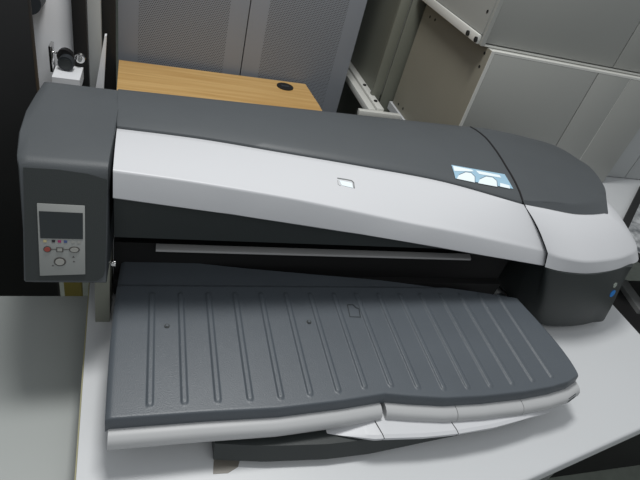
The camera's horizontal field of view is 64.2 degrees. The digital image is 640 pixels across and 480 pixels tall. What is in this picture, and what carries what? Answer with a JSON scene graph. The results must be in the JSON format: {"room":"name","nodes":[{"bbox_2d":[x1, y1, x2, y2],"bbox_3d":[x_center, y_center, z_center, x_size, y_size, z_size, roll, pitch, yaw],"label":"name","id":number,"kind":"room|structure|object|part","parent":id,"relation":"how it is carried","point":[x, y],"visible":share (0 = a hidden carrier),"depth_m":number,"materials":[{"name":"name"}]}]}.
{"room":"office","nodes":[
{"label":"office","id":0,"kind":"room"},
{"bbox_2d":[59,0,639,479],"bbox_3d":[-0.179,0.278,2.034,9.000,0.050,7.700,2,39,-19],"label":"floor","id":1,"kind":"structure","parent":0,"point":[631,472],"depth_m":1.80,"materials":[{"name":"carpet"}]},
{"bbox_2d":[0,0,59,295],"bbox_3d":[-1.323,-0.102,1.053,1.374,1.170,0.310,2,39,-19],"label":"wall","id":2,"kind":"structure","parent":1,"relation":"on","point":[19,78],"depth_m":1.10,"materials":[{"name":"black"}]},
{"bbox_2d":[0,296,87,479],"bbox_3d":[-0.889,0.667,0.643,1.084,0.690,0.985,2,39,-19],"label":"table","id":3,"kind":"object","parent":1,"relation":"on","point":[42,338],"visible":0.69,"depth_m":0.81,"materials":[{"name":"grey laminate"}]},
{"bbox_2d":[31,0,89,86],"bbox_3d":[-0.886,-0.542,1.635,0.264,1.350,0.430,2,39,-19],"label":"pedestal","id":4,"kind":"object","parent":1,"relation":"on","point":[53,22],"depth_m":1.49,"materials":[{"name":"white laminate"}]},
{"bbox_3d":[-0.792,-0.659,1.392,0.068,0.068,0.062,4,39,-17],"label":"knob","id":5,"kind":"part","parent":4,"relation":"part of","materials":[{"name":"black plastic"}]},
{"bbox_2d":[48,41,74,71],"bbox_3d":[-0.750,-0.530,1.488,0.065,0.075,0.049,2,39,-19],"label":"castor","id":6,"kind":"object","parent":4,"relation":"on","point":[65,56],"visible":1,"depth_m":1.48,"materials":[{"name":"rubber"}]},
{"bbox_2d":[57,47,74,58],"bbox_3d":[-0.747,-0.540,1.498,0.045,0.045,0.018,7,38,-14],"label":"hood","id":7,"kind":"object","parent":6,"relation":"attached to","point":[64,51],"depth_m":1.48,"materials":[{"name":"black plastic"}]},
{"bbox_2d":[52,63,83,85],"bbox_3d":[-0.747,-0.490,1.518,0.072,0.036,0.130,2,39,-19],"label":"shelf","id":8,"kind":"object","parent":4,"relation":"attached to","point":[75,76],"depth_m":1.48,"materials":[{"name":"white laminate"}]},
{"bbox_2d":[64,282,82,295],"bbox_3d":[-0.564,0.305,1.198,0.032,0.730,0.015,2,39,-19],"label":"board","id":9,"kind":"object","parent":1,"relation":"on","point":[70,288],"visible":0.02,"depth_m":1.03,"materials":[{"name":"yellow"}]},
{"bbox_2d":[71,0,89,86],"bbox_3d":[-0.730,-0.504,1.564,0.037,1.450,0.044,2,39,-19],"label":"post","id":10,"kind":"object","parent":1,"relation":"on","point":[78,7],"visible":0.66,"depth_m":1.49,"materials":[{"name":"black metal"}]},
{"bbox_2d":[87,0,101,87],"bbox_3d":[-0.711,-0.541,1.619,0.036,1.450,0.025,2,39,-19],"label":"board","id":11,"kind":"object","parent":1,"relation":"on","point":[93,6],"visible":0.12,"depth_m":1.55,"materials":[{"name":"grey metal"}]},
{"bbox_2d":[96,34,106,88],"bbox_3d":[-0.739,-0.275,1.758,0.053,0.863,0.020,2,39,-19],"label":"slat","id":12,"kind":"object","parent":1,"relation":"on","point":[101,73],"visible":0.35,"depth_m":1.55,"materials":[{"name":"white metal"}]},
{"bbox_2d":[101,0,115,89],"bbox_3d":[-0.661,-0.640,1.598,0.038,1.650,0.030,2,39,-19],"label":"panel","id":13,"kind":"object","parent":1,"relation":"on","point":[108,6],"visible":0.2,"depth_m":1.59,"materials":[{"name":"black"}]},
{"bbox_2d":[117,60,321,110],"bbox_3d":[-0.371,-0.122,1.798,0.658,0.754,0.555,2,39,-19],"label":"desk","id":14,"kind":"object","parent":1,"relation":"on","point":[134,76],"visible":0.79,"depth_m":1.68,"materials":[{"name":"brown wood"}]},
{"bbox_2d":[118,0,366,111],"bbox_3d":[-0.291,-0.887,1.850,0.797,1.900,0.441,2,39,-19],"label":"partition","id":15,"kind":"object","parent":1,"relation":"on","point":[311,43],"visible":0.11,"depth_m":1.73,"materials":[{"name":"grey paint"}]},
{"bbox_3d":[-0.425,-0.775,1.621,0.403,1.840,0.020,2,39,-19],"label":"door","id":16,"kind":"part","parent":15,"relation":"part of","materials":[{"name":"grey paint"}]},
{"bbox_3d":[-0.422,-0.772,1.610,0.279,1.650,0.001,2,39,-19],"label":"perforated panel","id":17,"kind":"part","parent":15,"relation":"part of","materials":[{"name":"grey metal"}]},
{"bbox_3d":[-0.047,-0.760,1.750,0.391,1.840,0.020,2,39,-19],"label":"door","id":18,"kind":"part","parent":15,"relation":"part of","materials":[{"name":"grey paint"}]},
{"bbox_3d":[-0.044,-0.757,1.740,0.267,1.650,0.001,2,39,-19],"label":"perforated panel","id":19,"kind":"part","parent":15,"relation":"part of","materials":[{"name":"grey metal"}]},
{"bbox_2d":[74,240,639,479],"bbox_3d":[0.088,0.475,1.220,1.204,0.751,0.850,2,39,-19],"label":"table","id":20,"kind":"object","parent":1,"relation":"on","point":[605,355],"depth_m":0.82,"materials":[{"name":"white laminate"}]},
{"bbox_3d":[-0.131,0.315,0.714,0.037,0.001,0.027,7,38,-13],"label":"tape strip","id":21,"kind":"part","parent":20,"relation":"part of","materials":[{"name":"beige paper"}]},
{"bbox_2d":[17,82,638,461],"bbox_3d":[0.150,0.012,0.957,1.264,0.305,0.680,2,39,-19],"label":"printer","id":22,"kind":"object","parent":20,"relation":"on","point":[288,284],"visible":1,"depth_m":0.84,"materials":[{"name":"grey plastic"}]},
{"bbox_3d":[-0.346,0.001,0.683,0.058,0.092,0.042,2,39,-19],"label":"control panel","id":23,"kind":"part","parent":22,"relation":"part of","materials":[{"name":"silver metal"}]},
{"bbox_2d":[105,262,577,431],"bbox_3d":[0.063,0.150,0.879,0.783,0.029,0.320,2,39,-19],"label":"tray","id":24,"kind":"object","parent":22,"relation":"on","point":[195,346],"depth_m":0.82,"materials":[{"name":"grey plastic"}]},
{"bbox_2d":[212,419,525,461],"bbox_3d":[0.092,0.213,0.893,0.568,0.028,0.319,2,39,-19],"label":"tray","id":25,"kind":"object","parent":22,"relation":"on","point":[361,438],"depth_m":0.75,"materials":[{"name":"grey plastic"}]},
{"bbox_2d":[326,410,548,440],"bbox_3d":[0.180,0.217,0.888,0.408,0.013,0.267,2,39,-19],"label":"tray","id":26,"kind":"object","parent":22,"relation":"on","point":[385,425],"depth_m":0.78,"materials":[{"name":"white plastic"}]},
{"bbox_3d":[0.588,0.580,1.306,0.036,0.722,0.036,2,39,-19],"label":"leg","id":27,"kind":"part","parent":20,"relation":"part of","materials":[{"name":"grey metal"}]},
{"bbox_2d":[336,0,425,118],"bbox_3d":[0.422,-0.725,2.090,0.700,1.700,0.640,2,39,-19],"label":"tall cabinet","id":28,"kind":"object","parent":1,"relation":"on","point":[388,29],"visible":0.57,"depth_m":1.90,"materials":[{"name":"grey metal"}]},
{"bbox_3d":[0.115,-0.660,2.066,0.028,0.024,0.620,2,39,-19],"label":"ledge rail","id":29,"kind":"part","parent":28,"relation":"part of","materials":[{"name":"grey metal"}]},
{"bbox_3d":[0.148,-0.655,2.067,0.027,0.030,0.600,2,39,-19],"label":"ledge rail","id":30,"kind":"part","parent":28,"relation":"part of","materials":[{"name":"grey metal"}]},
{"bbox_3d":[0.212,-0.452,1.841,0.162,0.022,0.020,2,39,-19],"label":"ledge rail","id":31,"kind":"part","parent":28,"relation":"part of","materials":[{"name":"grey metal"}]},
{"bbox_3d":[0.230,-0.620,1.881,0.036,1.700,0.022,2,39,-19],"label":"post","id":32,"kind":"part","parent":28,"relation":"part of","materials":[{"name":"grey metal"}]},
{"bbox_3d":[0.287,-0.619,1.902,0.071,1.700,0.018,2,39,-19],"label":"post","id":33,"kind":"part","parent":28,"relation":"part of","materials":[{"name":"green metal"}]},
{"bbox_2d":[387,101,639,219],"bbox_3d":[0.940,0.021,2.134,1.438,0.750,0.810,2,39,-19],"label":"table","id":34,"kind":"object","parent":1,"relation":"on","point":[620,192],"visible":0.11,"depth_m":1.81,"materials":[{"name":"white laminate"}]},
{"bbox_2d":[393,4,639,182],"bbox_3d":[0.685,-0.506,1.769,0.665,0.372,0.460,2,39,-19],"label":"base cabinet","id":35,"kind":"object","parent":34,"relation":"on","point":[592,114],"visible":0.73,"depth_m":1.57,"materials":[{"name":"grey metal"}]},
{"bbox_3d":[0.373,-0.518,1.663,0.003,0.370,0.456,2,39,-19],"label":"panel","id":36,"kind":"part","parent":35,"relation":"part of","materials":[{"name":"beige metal"}]},
{"bbox_3d":[0.605,-0.365,1.564,0.366,0.365,0.016,2,39,-19],"label":"panel","id":37,"kind":"part","parent":35,"relation":"part of","materials":[{"name":"grey metal"}]},
{"bbox_2d":[422,0,639,75],"bbox_3d":[0.757,-0.824,1.536,0.704,0.426,0.446,2,39,-19],"label":"base cabinet","id":38,"kind":"object","parent":35,"relation":"on","point":[603,34],"visible":1,"depth_m":1.42,"materials":[{"name":"grey metal"}]},
{"bbox_3d":[0.439,-0.850,1.422,0.004,0.400,0.435,2,39,-19],"label":"panel","id":39,"kind":"part","parent":38,"relation":"part of","materials":[{"name":"grey metal"}]},
{"bbox_3d":[0.769,-0.525,1.510,0.676,0.005,0.015,2,39,-19],"label":"rail","id":40,"kind":"part","parent":38,"relation":"part of","materials":[{"name":"grey metal"}]},
{"bbox_3d":[0.714,-0.693,1.344,0.454,0.418,0.016,2,39,-19],"label":"panel","id":41,"kind":"part","parent":38,"relation":"part of","materials":[{"name":"grey metal"}]},
{"bbox_3d":[1.035,-0.680,1.454,0.220,0.418,0.016,2,39,-19],"label":"panel","id":42,"kind":"part","parent":38,"relation":"part of","materials":[{"name":"grey metal"}]},
{"bbox_3d":[0.784,-0.502,1.499,0.654,0.006,0.016,2,39,-19],"label":"rail","id":43,"kind":"part","parent":35,"relation":"part of","materials":[{"name":"grey metal"}]},
{"bbox_3d":[0.840,-0.356,1.644,0.124,0.365,0.016,2,39,-19],"label":"panel","id":44,"kind":"part","parent":35,"relation":"part of","materials":[{"name":"grey metal"}]},
{"bbox_3d":[0.975,-0.351,1.691,0.156,0.365,0.016,2,39,-19],"label":"panel","id":45,"kind":"part","parent":35,"relation":"part of","materials":[{"name":"grey metal"}]},
{"bbox_2d":[607,128,639,178],"bbox_3d":[1.419,-0.699,1.863,0.720,0.900,0.416,2,39,-19],"label":"base cabinet","id":46,"kind":"object","parent":34,"relation":"on","point":[627,165],"visible":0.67,"depth_m":1.85,"materials":[{"name":"grey laminate"}]},
{"bbox_3d":[1.523,-0.569,1.736,0.596,0.897,0.016,2,39,-19],"label":"door","id":47,"kind":"part","parent":46,"relation":"part of","materials":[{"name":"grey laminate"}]},
{"bbox_2d":[623,186,639,262],"bbox_3d":[1.144,-0.001,1.601,0.360,0.016,0.578,34,40,22],"label":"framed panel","id":48,"kind":"object","parent":34,"relation":"on","point":[631,219],"visible":0.43,"depth_m":1.61,"materials":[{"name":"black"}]},
{"bbox_2d":[550,280,639,477],"bbox_3d":[1.019,0.462,1.719,0.825,0.610,0.340,2,39,-19],"label":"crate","id":49,"kind":"object","parent":1,"relation":"on","point":[626,453],"visible":0.16,"depth_m":1.67,"materials":[{"name":"black"}]}
]}

